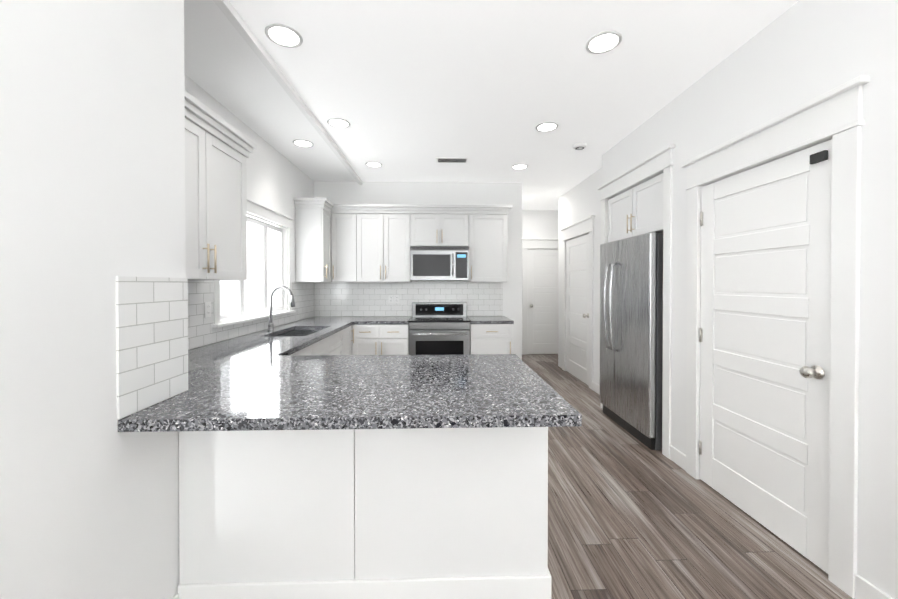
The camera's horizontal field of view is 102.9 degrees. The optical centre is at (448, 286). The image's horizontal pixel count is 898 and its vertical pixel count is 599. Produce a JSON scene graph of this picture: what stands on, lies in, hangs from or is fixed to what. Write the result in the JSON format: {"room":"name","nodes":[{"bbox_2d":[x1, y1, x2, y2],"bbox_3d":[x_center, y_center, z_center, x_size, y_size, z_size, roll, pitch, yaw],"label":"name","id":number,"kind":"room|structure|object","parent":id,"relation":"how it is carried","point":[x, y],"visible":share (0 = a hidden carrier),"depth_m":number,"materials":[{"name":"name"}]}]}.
{"room":"kitchen","nodes":[
{"label":"kitchen","id":0,"kind":"room"},
{"bbox_2d":[0,0,165,598],"bbox_3d":[-1.094,-0.022,-0.905,0.120,2.780,4.580,0,0,-2],"label":"wall","id":1,"kind":"structure","parent":0,"point":[82,498],"depth_m":1.05,"materials":[{"name":"white paint"}]},
{"bbox_2d":[116,276,191,419],"bbox_3d":[-1.098,0.201,1.330,0.008,0.474,0.300,0,0,-2],"label":"backsplash","id":2,"kind":"structure","parent":1,"relation":"attached to","point":[163,325],"depth_m":1.32,"materials":[{"name":"white tile"}]},
{"bbox_2d":[172,593,178,598],"bbox_3d":[-1.028,1.313,-0.865,0.013,0.110,4.634,0,0,-2],"label":"baseboard","id":3,"kind":"structure","parent":1,"relation":"attached to","point":[176,596],"depth_m":1.44,"materials":[{"name":"white wood"}]},
{"bbox_2d":[162,0,185,598],"bbox_3d":[-1.491,-0.042,1.434,0.770,2.780,0.120,0,0,-2],"label":"wall","id":4,"kind":"structure","parent":0,"point":[173,136],"depth_m":1.44,"materials":[{"name":"white paint"}]},
{"bbox_2d":[192,280,195,348],"bbox_3d":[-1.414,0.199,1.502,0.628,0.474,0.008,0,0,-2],"label":"backsplash","id":5,"kind":"structure","parent":4,"relation":"attached to","point":[193,281],"depth_m":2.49,"materials":[{"name":"white tile"}]},
{"bbox_2d":[184,74,313,349],"bbox_3d":[-1.872,-0.058,3.273,0.120,2.780,3.580,0,0,-2],"label":"wall","id":6,"kind":"structure","parent":0,"point":[278,181],"depth_m":3.61,"materials":[{"name":"white paint"}]},
{"bbox_2d":[185,90,256,279],"bbox_3d":[-1.583,-0.540,2.122,0.380,0.995,1.010,0,0,-2],"label":"upper cabinet","id":7,"kind":"object","parent":6,"relation":"attached to","point":[218,149],"visible":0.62,"depth_m":2.20,"materials":[{"name":"white paint"}]},
{"bbox_2d":[212,197,295,327],"bbox_3d":[-1.847,-0.245,3.432,0.160,1.097,1.500,0,0,-2],"label":"window","id":8,"kind":"structure","parent":6,"relation":"in","point":[258,210],"depth_m":3.62,"materials":[{"name":"white wood"}]},
{"bbox_2d":[220,222,279,314],"bbox_3d":[-1.886,-0.194,3.432,0.006,0.910,1.260,0,0,-2],"label":"window panel","id":9,"kind":"object","parent":8,"relation":"attached to","point":[252,293],"visible":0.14,"depth_m":3.48,"materials":[{"name":"white glass"}]},
{"bbox_2d":[196,280,315,347],"bbox_3d":[-1.806,0.185,3.218,0.008,0.474,3.460,0,0,-2],"label":"backsplash","id":10,"kind":"structure","parent":6,"relation":"attached to","point":[304,293],"depth_m":3.05,"materials":[{"name":"white tile"}]},
{"bbox_2d":[204,302,210,317],"bbox_3d":[-1.781,0.168,2.643,0.008,0.116,0.072,0,0,-2],"label":"electrical outlet plate","id":11,"kind":"object","parent":10,"relation":"attached to","point":[207,305],"depth_m":2.63,"materials":[{"name":"white plastic"}]},
{"bbox_2d":[294,198,333,281],"bbox_3d":[-1.658,-0.561,4.585,0.380,0.995,0.698,0,0,-2],"label":"upper cabinet","id":12,"kind":"object","parent":6,"relation":"attached to","point":[313,254],"visible":1,"depth_m":4.29,"materials":[{"name":"white wood"}]},
{"bbox_2d":[314,181,521,359],"bbox_3d":[-0.421,-0.073,5.048,2.890,2.780,0.120,0,0,-2],"label":"wall","id":13,"kind":"structure","parent":0,"point":[433,193],"depth_m":5.00,"materials":[{"name":"white paint"}]},
{"bbox_2d":[331,208,362,281],"bbox_3d":[-1.330,-0.528,4.779,0.385,0.925,0.330,0,0,-2],"label":"upper cabinet","id":14,"kind":"object","parent":13,"relation":"attached to","point":[346,223],"depth_m":4.62,"materials":[{"name":"white wood"}]},
{"bbox_2d":[363,208,411,281],"bbox_3d":[-0.884,-0.528,4.793,0.751,0.925,0.330,0,0,-2],"label":"upper cabinet","id":15,"kind":"object","parent":13,"relation":"attached to","point":[372,242],"depth_m":4.63,"materials":[{"name":"white wood"}]},
{"bbox_2d":[316,282,502,315],"bbox_3d":[-0.539,0.170,4.983,2.590,0.474,0.008,0,0,-2],"label":"backsplash","id":16,"kind":"structure","parent":13,"relation":"attached to","point":[332,298],"depth_m":4.97,"materials":[{"name":"white tile"}]},
{"bbox_2d":[389,295,399,302],"bbox_3d":[-0.763,0.168,4.967,0.152,0.116,0.008,0,0,-2],"label":"electrical outlet plate","id":17,"kind":"object","parent":16,"relation":"attached to","point":[392,299],"depth_m":4.96,"materials":[{"name":"white plastic"}]},
{"bbox_2d":[411,208,470,247],"bbox_3d":[-0.129,-0.761,4.814,0.760,0.460,0.330,0,0,-2],"label":"upper cabinet","id":18,"kind":"object","parent":13,"relation":"attached to","point":[430,227],"depth_m":4.65,"materials":[{"name":"white wood"}]},
{"bbox_2d":[410,247,468,280],"bbox_3d":[-0.127,-0.302,4.758,0.752,0.433,0.449,0,0,-2],"label":"over-the-range microwave","id":19,"kind":"object","parent":18,"relation":"attached to","point":[439,263],"visible":1,"depth_m":4.58,"materials":[{"name":"grey metal"}]},
{"bbox_2d":[467,208,510,281],"bbox_3d":[0.506,-0.529,4.835,0.510,0.925,0.330,0,0,-2],"label":"upper cabinet","id":20,"kind":"object","parent":13,"relation":"attached to","point":[488,250],"depth_m":4.68,"materials":[{"name":"white wood"}]},
{"bbox_2d":[229,0,798,209],"bbox_3d":[0.445,-1.478,2.091,5.200,0.080,10.900,0,0,-2],"label":"ceiling","id":21,"kind":"structure","parent":0,"point":[410,90],"depth_m":2.42,"materials":[{"name":"white paint"}]},
{"bbox_2d":[184,0,355,180],"bbox_3d":[-1.729,-1.498,4.461,1.000,0.080,6.030,0,0,-2],"label":"soffit","id":22,"kind":"object","parent":21,"relation":"attached to","point":[224,66],"visible":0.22,"depth_m":2.60,"materials":[{"name":"white paint"}]},
{"bbox_2d":[292,139,313,147],"bbox_3d":[-1.473,-1.446,3.614,0.200,0.008,0.200,0,0,-2],"label":"recessed light","id":23,"kind":"object","parent":22,"relation":"attached to","point":[302,143],"visible":1,"depth_m":3.61,"materials":[{"name":"white"}]},
{"bbox_2d":[264,23,302,47],"bbox_3d":[-0.945,-1.433,2.049,0.200,0.008,0.200,0,0,-2],"label":"recessed light","id":24,"kind":"object","parent":21,"relation":"in","point":[283,35],"visible":1,"depth_m":2.04,"materials":[{"name":"white"}]},
{"bbox_2d":[213,0,361,184],"bbox_3d":[-1.168,-1.425,3.223,0.045,0.045,3.460,0,0,-2],"label":"header beam","id":25,"kind":"structure","parent":21,"relation":"attached to","point":[233,17],"depth_m":2.33,"materials":[{"name":"white paint"}]},
{"bbox_2d":[327,118,349,127],"bbox_3d":[-0.974,-1.443,3.159,0.200,0.008,0.200,0,0,-2],"label":"recessed light","id":26,"kind":"object","parent":21,"relation":"in","point":[338,123],"visible":1,"depth_m":3.15,"materials":[{"name":"white"}]},
{"bbox_2d":[365,162,381,167],"bbox_3d":[-0.892,-1.452,4.252,0.200,0.008,0.200,0,0,-2],"label":"recessed light","id":27,"kind":"object","parent":21,"relation":"in","point":[374,164],"visible":1,"depth_m":4.25,"materials":[{"name":"white"}]},
{"bbox_2d":[436,157,467,162],"bbox_3d":[0.033,-1.450,4.100,0.360,0.009,0.160,0,0,-2],"label":"ceiling vent","id":28,"kind":"object","parent":21,"relation":"in","point":[450,160],"visible":1,"depth_m":4.09,"materials":[{"name":"white"}]},
{"bbox_2d":[511,164,527,169],"bbox_3d":[0.856,-1.453,4.335,0.200,0.008,0.200,0,0,-2],"label":"recessed light","id":29,"kind":"object","parent":21,"relation":"in","point":[519,166],"visible":1,"depth_m":4.32,"materials":[{"name":"white"}]},
{"bbox_2d":[536,122,557,131],"bbox_3d":[0.885,-1.443,3.235,0.200,0.008,0.200,0,0,-2],"label":"recessed light","id":30,"kind":"object","parent":21,"relation":"in","point":[546,126],"visible":1,"depth_m":3.22,"materials":[{"name":"white"}]},
{"bbox_2d":[573,143,586,149],"bbox_3d":[1.337,-1.433,3.659,0.130,0.034,0.130,0,0,-2],"label":"smoke detector","id":31,"kind":"object","parent":21,"relation":"attached to","point":[579,146],"visible":1,"depth_m":3.63,"materials":[{"name":"white plastic"}]},
{"bbox_2d":[585,31,621,53],"bbox_3d":[0.909,-1.434,2.106,0.200,0.008,0.200,0,0,-2],"label":"recessed light","id":32,"kind":"object","parent":21,"relation":"in","point":[603,42],"visible":1,"depth_m":2.10,"materials":[{"name":"white"}]},
{"bbox_2d":[522,210,558,237],"bbox_3d":[1.765,-0.091,7.196,1.850,2.780,0.600,0,0,-2],"label":"wall","id":33,"kind":"structure","parent":0,"point":[540,223],"depth_m":6.89,"materials":[{"name":"white paint"}]},
{"bbox_2d":[522,238,557,354],"bbox_3d":[1.915,0.185,6.879,1.070,2.233,0.046,0,0,-2],"label":"door frame","id":34,"kind":"structure","parent":33,"relation":"attached to","point":[527,243],"depth_m":6.87,"materials":[{"name":"white wood"}]},
{"bbox_2d":[527,249,557,353],"bbox_3d":[1.914,0.284,6.891,0.802,2.020,0.107,0,0,-2],"label":"door","id":35,"kind":"structure","parent":33,"relation":"in","point":[542,336],"depth_m":6.91,"materials":[{"name":"white paint"}]},
{"bbox_2d":[558,168,600,384],"bbox_3d":[1.898,-0.072,4.949,0.120,2.780,1.940,0,0,-2],"label":"wall","id":36,"kind":"structure","parent":0,"point":[579,201],"depth_m":4.71,"materials":[{"name":"white paint"}]},
{"bbox_2d":[558,215,593,389],"bbox_3d":[1.810,0.200,5.129,0.046,2.233,1.160,0,0,-2],"label":"door frame","id":37,"kind":"structure","parent":36,"relation":"attached to","point":[586,225],"depth_m":4.79,"materials":[{"name":"white wood"}]},
{"bbox_2d":[566,234,588,385],"bbox_3d":[1.821,0.299,5.130,0.107,2.020,0.892,0,0,-2],"label":"door","id":38,"kind":"structure","parent":36,"relation":"in","point":[577,307],"depth_m":5.12,"materials":[{"name":"white paint"}]},
{"bbox_2d":[592,381,599,394],"bbox_3d":[1.852,1.269,4.298,0.013,0.110,0.600,0,0,-2],"label":"baseboard","id":39,"kind":"structure","parent":36,"relation":"attached to","point":[595,387],"depth_m":4.46,"materials":[{"name":"white wood"}]},
{"bbox_2d":[522,354,852,598],"bbox_3d":[0.445,1.372,2.115,5.200,0.060,10.900,0,0,-2],"label":"floor","id":40,"kind":"structure","parent":0,"point":[630,516],"depth_m":1.97,"materials":[{"name":"brown wood"}]},
{"bbox_2d":[178,429,341,598],"bbox_3d":[-0.796,0.910,1.893,0.645,0.868,0.812,0,0,-2],"label":"peninsula panel","id":41,"kind":"object","parent":40,"relation":"on","point":[260,511],"depth_m":1.47,"materials":[{"name":"white paint"}]},
{"bbox_2d":[122,352,581,431],"bbox_3d":[-0.312,0.455,1.738,1.505,0.040,1.061,0,0,-2],"label":"countertop","id":42,"kind":"structure","parent":41,"relation":"on","point":[261,380],"depth_m":1.41,"materials":[{"name":"grey stone"}]},
{"bbox_2d":[289,340,325,355],"bbox_3d":[-1.426,0.904,2.632,0.709,0.868,0.866,0,0,-2],"label":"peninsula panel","id":43,"kind":"object","parent":40,"relation":"on","point":[318,348],"depth_m":3.02,"materials":[{"name":"white paint"}]},
{"bbox_2d":[118,316,357,431],"bbox_3d":[-1.450,0.444,3.061,0.690,0.040,3.777,0,0,-2],"label":"countertop","id":44,"kind":"structure","parent":43,"relation":"on","point":[207,364],"depth_m":2.49,"materials":[{"name":"grey stone"}]},
{"bbox_2d":[268,286,294,330],"bbox_3d":[-1.612,0.204,3.423,0.260,0.432,0.101,0,0,-2],"label":"gooseneck faucet","id":45,"kind":"object","parent":44,"relation":"on","point":[271,325],"visible":1,"depth_m":3.43,"materials":[{"name":"silver metal"}]},
{"bbox_2d":[277,330,319,335],"bbox_3d":[-1.442,0.565,3.451,0.442,0.204,0.812,0,0,-2],"label":"undermount sink","id":46,"kind":"object","parent":44,"relation":"in","point":[299,332],"visible":0.04,"depth_m":3.83,"materials":[{"name":"silver metal"}]},
{"bbox_2d":[322,325,357,354],"bbox_3d":[-1.462,0.892,4.083,0.724,0.868,0.481,0,0,-2],"label":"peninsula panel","id":47,"kind":"object","parent":40,"relation":"on","point":[344,342],"depth_m":3.98,"materials":[{"name":"white paint"}]},
{"bbox_2d":[358,324,385,354],"bbox_3d":[-0.997,0.887,4.609,0.411,0.868,0.714,0,0,-2],"label":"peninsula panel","id":48,"kind":"object","parent":40,"relation":"on","point":[371,338],"depth_m":4.32,"materials":[{"name":"white paint"}]},
{"bbox_2d":[354,316,411,324],"bbox_3d":[-0.829,0.431,4.645,0.650,0.040,0.650,0,0,-2],"label":"countertop","id":49,"kind":"structure","parent":48,"relation":"on","point":[362,320],"depth_m":4.40,"materials":[{"name":"grey stone"}]},
{"bbox_2d":[386,324,408,354],"bbox_3d":[-0.709,0.887,4.651,0.411,0.868,0.648,0,0,-2],"label":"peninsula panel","id":50,"kind":"object","parent":40,"relation":"on","point":[397,335],"depth_m":4.33,"materials":[{"name":"white paint"}]},
{"bbox_2d":[342,428,453,598],"bbox_3d":[-0.303,0.910,1.877,0.582,0.868,0.751,0,0,-2],"label":"peninsula panel","id":51,"kind":"object","parent":40,"relation":"on","point":[437,513],"depth_m":1.49,"materials":[{"name":"white paint"}]},
{"bbox_2d":[409,302,469,354],"bbox_3d":[-0.123,0.768,4.640,0.752,1.105,0.705,0,0,-2],"label":"electric range","id":52,"kind":"object","parent":40,"relation":"on","point":[439,328],"visible":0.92,"depth_m":4.35,"materials":[{"name":"grey metal"}]},
{"bbox_2d":[470,324,511,353],"bbox_3d":[0.511,0.886,4.688,0.510,0.868,0.648,0,0,-2],"label":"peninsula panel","id":53,"kind":"object","parent":40,"relation":"on","point":[484,338],"depth_m":4.37,"materials":[{"name":"white paint"}]},
{"bbox_2d":[467,316,513,323],"bbox_3d":[0.518,0.430,4.686,0.525,0.040,0.650,0,0,-2],"label":"countertop","id":54,"kind":"structure","parent":53,"relation":"on","point":[473,319],"depth_m":4.40,"materials":[{"name":"grey stone"}]},
{"bbox_2d":[454,427,549,598],"bbox_3d":[0.135,0.910,1.891,0.539,0.868,0.751,0,0,-2],"label":"peninsula panel","id":55,"kind":"object","parent":40,"relation":"on","point":[501,473],"depth_m":1.50,"materials":[{"name":"white paint"}]},
{"bbox_2d":[600,232,662,449],"bbox_3d":[1.968,0.442,3.365,0.879,1.780,0.900,0,0,-2],"label":"fridge","id":56,"kind":"object","parent":40,"relation":"on","point":[631,321],"visible":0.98,"depth_m":3.14,"materials":[{"name":"grey metal"}]},
{"bbox_2d":[601,0,897,598],"bbox_3d":[2.231,-0.034,0.447,0.870,2.780,7.080,0,0,-2],"label":"wall","id":57,"kind":"structure","parent":0,"point":[799,52],"depth_m":1.57,"materials":[{"name":"white paint"}]},
{"bbox_2d":[594,144,674,458],"bbox_3d":[1.684,0.118,3.353,0.046,2.428,1.230,0,0,-2],"label":"door frame","id":58,"kind":"structure","parent":57,"relation":"attached to","point":[661,160],"depth_m":2.82,"materials":[{"name":"white wood"}]},
{"bbox_2d":[608,173,663,241],"bbox_3d":[2.018,-0.699,3.356,0.678,0.462,0.980,0,0,-2],"label":"upper cabinet","id":59,"kind":"object","parent":57,"relation":"attached to","point":[636,210],"visible":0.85,"depth_m":3.28,"materials":[{"name":"white paint"}]},
{"bbox_2d":[699,139,831,573],"bbox_3d":[1.734,0.325,2.058,0.107,2.020,0.837,0,0,-2],"label":"pantry door","id":60,"kind":"structure","parent":57,"relation":"in","point":[765,345],"depth_m":1.95,"materials":[{"name":"white paint"}]},
{"bbox_2d":[681,76,869,598],"bbox_3d":[1.724,0.226,2.057,0.046,2.233,1.105,0,0,-2],"label":"door frame","id":61,"kind":"structure","parent":57,"relation":"attached to","point":[836,114],"depth_m":1.61,"materials":[{"name":"white wood"}]},
{"bbox_2d":[855,574,892,598],"bbox_3d":[1.828,1.312,-0.774,0.013,0.110,4.640,0,0,-2],"label":"baseboard","id":62,"kind":"structure","parent":57,"relation":"attached to","point":[865,589],"depth_m":1.50,"materials":[{"name":"white wood"}]}
]}

